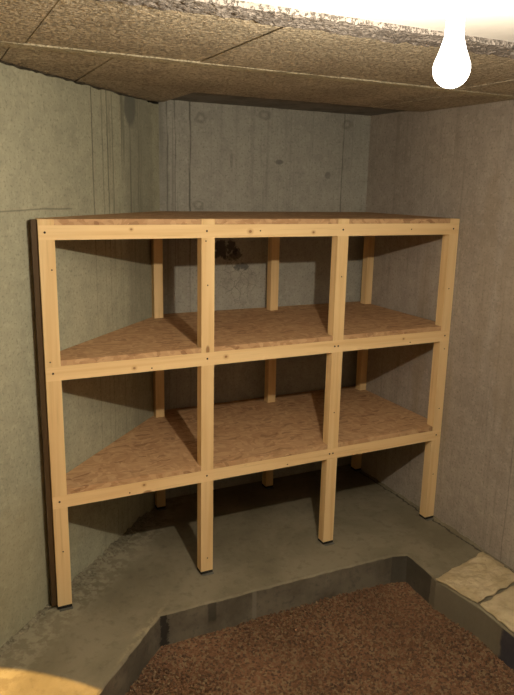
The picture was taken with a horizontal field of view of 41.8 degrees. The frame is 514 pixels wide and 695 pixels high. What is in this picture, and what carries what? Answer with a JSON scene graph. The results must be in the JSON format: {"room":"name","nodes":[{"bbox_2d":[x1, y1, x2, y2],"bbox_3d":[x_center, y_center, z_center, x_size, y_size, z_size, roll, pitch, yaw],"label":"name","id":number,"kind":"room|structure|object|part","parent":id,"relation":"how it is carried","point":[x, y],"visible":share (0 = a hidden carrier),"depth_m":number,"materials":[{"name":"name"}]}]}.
{"room":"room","nodes":[
{"label":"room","id":0,"kind":"room"},
{"bbox_2d":[0,63,159,647],"bbox_3d":[-1.466,0.520,0.869,0.150,2.225,5.607,6,14,18],"label":"wall","id":1,"kind":"structure","parent":0,"point":[68,148],"depth_m":2.61,"materials":[{"name":"concrete"}]},
{"bbox_2d":[0,603,51,656],"bbox_3d":[-1.017,1.158,2.123,0.039,0.022,1.223,6,14,18],"label":"trim","id":2,"kind":"structure","parent":1,"relation":"attached to","point":[41,613],"depth_m":2.54,"materials":[{"name":"grey concrete"}]},
{"bbox_2d":[71,512,156,587],"bbox_3d":[-0.631,0.923,3.134,0.098,0.028,0.693,6,14,18],"label":"trim","id":3,"kind":"structure","parent":1,"relation":"attached to","point":[85,577],"depth_m":3.10,"materials":[{"name":"grey concrete"}]},
{"bbox_2d":[0,464,513,694],"bbox_3d":[-0.876,1.462,1.339,5.188,0.200,3.966,-5,15,-26],"label":"floor","id":4,"kind":"structure","parent":0,"point":[269,557],"depth_m":2.98,"materials":[{"name":"concrete"}]},
{"bbox_2d":[29,211,459,611],"bbox_3d":[-0.092,0.141,3.230,1.923,1.527,0.770,-5,15,-26],"label":"corner shelf","id":5,"kind":"object","parent":4,"relation":"on","point":[201,444],"visible":1,"depth_m":2.96,"materials":[{"name":"brown wood"}]},
{"bbox_3d":[-0.758,0.286,2.530,0.055,1.513,0.045,-5,15,-26],"label":"post","id":6,"kind":"part","parent":5,"relation":"part of","materials":[{"name":"brown wood"}]},
{"bbox_3d":[-0.494,0.103,3.373,0.045,1.492,0.045,-5,15,-26],"label":"post","id":7,"kind":"part","parent":5,"relation":"part of","materials":[{"name":"brown wood"}]},
{"bbox_3d":[-0.213,0.236,2.792,0.055,1.513,0.045,-5,15,-26],"label":"post","id":8,"kind":"part","parent":5,"relation":"part of","materials":[{"name":"brown wood"}]},
{"bbox_3d":[0.068,0.513,2.990,1.898,0.051,0.022,-5,15,-26],"label":"rail","id":9,"kind":"part","parent":5,"relation":"part of","materials":[{"name":"brown wood"}]},
{"bbox_3d":[0.078,0.018,2.872,1.898,0.054,0.022,-5,15,-26],"label":"rail","id":10,"kind":"part","parent":5,"relation":"part of","materials":[{"name":"brown wood"}]},
{"bbox_3d":[0.089,-0.479,2.754,1.898,0.051,0.022,-5,15,-26],"label":"rail","id":11,"kind":"part","parent":5,"relation":"part of","materials":[{"name":"brown wood"}]},
{"bbox_3d":[0.075,0.050,3.647,0.045,1.492,0.045,-5,15,-26],"label":"post","id":12,"kind":"part","parent":5,"relation":"part of","materials":[{"name":"brown wood"}]},
{"bbox_3d":[0.345,0.184,3.061,0.055,1.513,0.045,-5,15,-26],"label":"post","id":13,"kind":"part","parent":5,"relation":"part of","materials":[{"name":"brown wood"}]},
{"bbox_3d":[0.615,-0.001,3.907,0.042,1.492,0.045,-5,15,-26],"label":"post","id":14,"kind":"part","parent":5,"relation":"part of","materials":[{"name":"brown wood"}]},
{"bbox_3d":[0.896,0.133,3.327,0.055,1.513,0.045,-5,15,-26],"label":"post","id":15,"kind":"part","parent":5,"relation":"part of","materials":[{"name":"brown wood"}]},
{"bbox_2d":[436,552,513,602],"bbox_3d":[0.986,1.000,2.962,0.377,0.022,0.233,-9,17,-38],"label":"stone slab","id":16,"kind":"object","parent":4,"relation":"on","point":[481,576],"visible":1,"depth_m":2.94,"materials":[{"name":"beige stone"}]},
{"bbox_2d":[480,586,513,631],"bbox_3d":[1.111,1.063,2.700,0.338,0.025,0.404,-5,15,-26],"label":"stone slab","id":17,"kind":"object","parent":4,"relation":"on","point":[501,606],"visible":1,"depth_m":2.74,"materials":[{"name":"beige stone"}]},
{"bbox_2d":[0,0,513,111],"bbox_3d":[-0.859,-0.688,0.814,5.553,0.175,4.265,-5,15,-26],"label":"ceiling","id":18,"kind":"structure","parent":0,"point":[109,26],"depth_m":1.93,"materials":[{"name":"brown wood"}]},
{"bbox_2d":[0,41,513,98],"bbox_3d":[-0.334,-0.903,2.053,3.203,0.051,0.062,-5,15,-26],"label":"trim","id":19,"kind":"structure","parent":18,"relation":"attached to","point":[25,45],"depth_m":2.17,"materials":[{"name":"paint"}]},
{"bbox_2d":[95,0,513,58],"bbox_3d":[-0.359,-0.729,1.329,3.903,0.056,0.116,-5,15,-26],"label":"ceiling beam","id":20,"kind":"structure","parent":18,"relation":"attached to","point":[264,14],"depth_m":1.57,"materials":[{"name":"concrete"}]},
{"bbox_2d":[149,100,370,498],"bbox_3d":[0.025,-0.157,3.753,1.213,2.272,0.150,-5,15,-26],"label":"wall","id":21,"kind":"structure","parent":0,"point":[213,156],"depth_m":3.55,"materials":[{"name":"concrete"}]},
{"bbox_2d":[171,92,406,115],"bbox_3d":[0.185,-1.185,3.240,1.198,0.030,0.441,-5,15,-26],"label":"trim","id":22,"kind":"structure","parent":21,"relation":"attached to","point":[192,97],"depth_m":3.27,"materials":[{"name":"brown wood"}]},
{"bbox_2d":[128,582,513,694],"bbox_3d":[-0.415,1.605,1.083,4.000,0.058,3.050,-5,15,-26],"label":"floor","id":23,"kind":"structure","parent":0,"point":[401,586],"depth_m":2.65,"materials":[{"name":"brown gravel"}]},
{"bbox_2d":[125,582,513,694],"bbox_3d":[-0.198,1.373,1.934,2.756,0.026,1.566,-5,15,-26],"label":"gravel","id":24,"kind":"object","parent":23,"relation":"on","point":[435,637],"visible":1,"depth_m":2.65,"materials":[{"name":"brown gravel"}]},
{"bbox_2d":[361,100,513,569],"bbox_3d":[1.542,0.244,2.257,0.150,2.245,3.965,-5,15,-26],"label":"wall","id":25,"kind":"structure","parent":0,"point":[457,162],"depth_m":3.21,"materials":[{"name":"concrete"}]},
{"bbox_2d":[366,473,480,548],"bbox_3d":[0.852,0.851,3.606,0.021,0.012,0.940,-5,15,-26],"label":"trim","id":26,"kind":"structure","parent":25,"relation":"attached to","point":[448,527],"depth_m":3.48,"materials":[{"name":"concrete"}]}
]}

